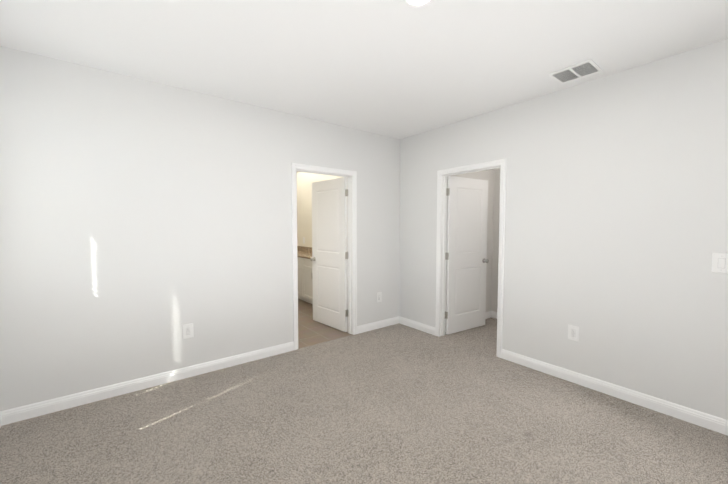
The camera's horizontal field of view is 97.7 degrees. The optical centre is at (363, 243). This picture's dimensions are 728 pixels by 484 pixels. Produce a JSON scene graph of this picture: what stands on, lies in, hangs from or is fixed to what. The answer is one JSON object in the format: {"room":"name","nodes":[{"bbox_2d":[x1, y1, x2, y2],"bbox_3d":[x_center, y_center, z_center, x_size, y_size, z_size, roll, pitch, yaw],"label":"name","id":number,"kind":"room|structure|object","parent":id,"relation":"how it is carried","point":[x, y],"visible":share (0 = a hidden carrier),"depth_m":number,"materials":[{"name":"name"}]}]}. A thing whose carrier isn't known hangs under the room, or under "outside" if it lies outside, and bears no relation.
{"room":"empty bedroom","nodes":[
{"label":"empty bedroom","id":0,"kind":"room"},
{"bbox_2d":[0,46,399,410],"bbox_3d":[-1.022,-0.097,3.459,4.031,2.640,0.115,-2,4,-38],"label":"wall","id":1,"kind":"structure","parent":0,"point":[142,221],"depth_m":2.73,"materials":[{"name":"white paint"}]},
{"bbox_2d":[0,411,3,427],"bbox_3d":[-1.267,1.326,0.571,0.014,0.100,4.257,-2,4,-38],"label":"baseboard","id":2,"kind":"structure","parent":1,"relation":"attached to","point":[1,412],"depth_m":2.25,"materials":[{"name":"white wood"}]},
{"bbox_2d":[4,342,293,424],"bbox_3d":[-1.674,1.202,2.937,2.218,0.100,0.014,-2,4,-38],"label":"baseboard","id":3,"kind":"structure","parent":1,"relation":"attached to","point":[37,409],"depth_m":2.70,"materials":[{"name":"white wood"}]},
{"bbox_2d":[182,323,193,338],"bbox_3d":[-1.633,0.817,2.953,0.089,0.135,0.008,-2,4,-38],"label":"outlet","id":4,"kind":"object","parent":1,"relation":"attached to","point":[187,330],"visible":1,"depth_m":2.95,"materials":[{"name":"white plastic"}]},
{"bbox_2d":[291,163,356,349],"bbox_3d":[-0.487,0.148,3.890,0.892,2.107,0.150,-2,4,-38],"label":"door frame","id":5,"kind":"structure","parent":1,"relation":"attached to","point":[294,166],"depth_m":4.04,"materials":[{"name":"white wood"}]},
{"bbox_2d":[310,177,347,331],"bbox_3d":[-0.506,0.147,4.413,0.178,2.030,0.790,-2,4,-38],"label":"bathroom door","id":6,"kind":"structure","parent":1,"relation":"in","point":[328,258],"depth_m":4.38,"materials":[{"name":"white painted wood"},{"name":"satin nickel hardware"}]},
{"bbox_2d":[357,316,399,333],"bbox_3d":[0.213,1.126,4.401,0.776,0.100,0.014,-2,4,-38],"label":"baseboard","id":7,"kind":"structure","parent":1,"relation":"attached to","point":[395,320],"depth_m":4.38,"materials":[{"name":"white wood"}]},
{"bbox_2d":[377,292,381,301],"bbox_3d":[0.211,0.744,4.383,0.089,0.135,0.008,-2,4,-38],"label":"outlet","id":8,"kind":"object","parent":1,"relation":"attached to","point":[379,296],"visible":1,"depth_m":4.38,"materials":[{"name":"white plastic"}]},
{"bbox_2d":[298,299,351,348],"bbox_3d":[-1.440,1.138,5.603,2.146,0.050,3.908,-2,4,-38],"label":"floor","id":9,"kind":"structure","parent":0,"point":[311,331],"depth_m":4.31,"materials":[{"name":"beige tile"}]},
{"bbox_2d":[297,257,300,298],"bbox_3d":[-1.195,0.655,6.374,0.547,0.836,1.024,-2,4,-38],"label":"base cabinet","id":10,"kind":"object","parent":9,"relation":"on","point":[299,259],"depth_m":5.96,"materials":[{"name":"white wood"}]},
{"bbox_2d":[297,246,311,258],"bbox_3d":[-1.194,0.171,6.343,0.554,0.135,2.728,-2,4,-38],"label":"countertop","id":11,"kind":"structure","parent":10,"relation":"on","point":[304,252],"depth_m":6.61,"materials":[{"name":"stone"}]},
{"bbox_2d":[301,258,312,303],"bbox_3d":[-0.657,0.691,5.683,0.547,0.836,0.965,-2,4,-38],"label":"base cabinet","id":12,"kind":"object","parent":9,"relation":"on","point":[305,288],"depth_m":5.74,"materials":[{"name":"white wood"}]},
{"bbox_2d":[0,318,727,483],"bbox_3d":[0.802,1.321,2.107,5.565,0.050,4.372,-2,4,-38],"label":"floor carpet","id":13,"kind":"object","parent":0,"point":[398,403],"visible":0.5,"depth_m":2.21,"materials":[{"name":"grey carpet"}]},
{"bbox_2d":[0,0,727,138],"bbox_3d":[-0.396,-1.471,3.507,5.565,0.100,8.280,-2,4,-38],"label":"ceiling","id":14,"kind":"structure","parent":0,"point":[399,69],"depth_m":2.17,"materials":[{"name":"white paint"}]},
{"bbox_2d":[403,0,432,7],"bbox_3d":[0.291,-1.312,1.683,0.180,0.027,0.180,-2,4,-38],"label":"recessed light","id":15,"kind":"object","parent":14,"relation":"in","point":[416,3],"visible":0.98,"depth_m":1.73,"materials":[{"name":"white plastic"}]},
{"bbox_2d":[548,59,602,84],"bbox_3d":[1.694,-1.365,2.551,0.290,0.011,0.296,-2,4,-38],"label":"ceiling vent","id":16,"kind":"object","parent":14,"relation":"in","point":[584,69],"visible":1,"depth_m":2.54,"materials":[{"name":"white plastic"}]},
{"bbox_2d":[446,169,493,311],"bbox_3d":[1.500,-0.155,4.584,1.334,2.640,0.115,-2,4,-38],"label":"wall","id":17,"kind":"structure","parent":0,"point":[488,175],"depth_m":4.82,"materials":[{"name":"white paint"}]},
{"bbox_2d":[445,311,491,331],"bbox_3d":[1.487,1.118,4.559,1.200,0.100,0.014,-2,4,-38],"label":"baseboard","id":18,"kind":"structure","parent":17,"relation":"attached to","point":[488,314],"depth_m":4.88,"materials":[{"name":"white wood"}]},
{"bbox_2d":[491,168,500,311],"bbox_3d":[2.742,-0.124,3.979,0.115,2.640,2.365,-2,4,-38],"label":"wall","id":19,"kind":"structure","parent":0,"point":[495,245],"depth_m":4.84,"materials":[{"name":"white paint"}]},
{"bbox_2d":[491,311,496,318],"bbox_3d":[2.655,1.144,4.051,0.014,0.100,2.250,-2,4,-38],"label":"baseboard","id":20,"kind":"structure","parent":19,"relation":"attached to","point":[491,314],"depth_m":4.89,"materials":[{"name":"white wood"}]},
{"bbox_2d":[297,39,727,419],"bbox_3d":[0.702,-0.147,4.430,0.115,2.640,8.280,-2,4,-38],"label":"wall","id":21,"kind":"structure","parent":0,"point":[616,218],"depth_m":2.63,"materials":[{"name":"white paint"}]},
{"bbox_2d":[400,317,434,334],"bbox_3d":[0.725,1.128,4.363,0.014,0.100,0.650,-2,4,-38],"label":"baseboard","id":22,"kind":"structure","parent":21,"relation":"attached to","point":[416,325],"depth_m":4.34,"materials":[{"name":"white wood"}]},
{"bbox_2d":[445,176,488,334],"bbox_3d":[1.398,0.156,4.244,0.790,2.030,0.178,-2,4,-38],"label":"hall door","id":23,"kind":"structure","parent":21,"relation":"in","point":[466,253],"depth_m":4.23,"materials":[{"name":"white painted wood"},{"name":"satin nickel hardware"}]},
{"bbox_2d":[435,159,505,357],"bbox_3d":[1.249,0.155,3.741,0.147,2.107,0.892,-2,4,-38],"label":"door frame","id":24,"kind":"structure","parent":21,"relation":"attached to","point":[502,162],"depth_m":3.97,"materials":[{"name":"white wood"}]},
{"bbox_2d":[568,324,578,341],"bbox_3d":[1.882,0.807,2.859,0.008,0.135,0.089,-2,4,-38],"label":"outlet","id":25,"kind":"object","parent":21,"relation":"attached to","point":[573,332],"visible":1,"depth_m":2.86,"materials":[{"name":"white plastic"}]},
{"bbox_2d":[501,349,727,435],"bbox_3d":[2.286,1.233,2.355,0.014,0.100,2.658,-2,4,-38],"label":"baseboard","id":26,"kind":"structure","parent":21,"relation":"attached to","point":[681,412],"depth_m":2.56,"materials":[{"name":"white wood"}]},
{"bbox_2d":[711,253,727,273],"bbox_3d":[2.422,0.135,2.124,0.012,0.135,0.135,-2,4,-38],"label":"light switch","id":27,"kind":"object","parent":21,"relation":"attached to","point":[719,262],"visible":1,"depth_m":2.15,"materials":[{"name":"white plastic"}]}
]}

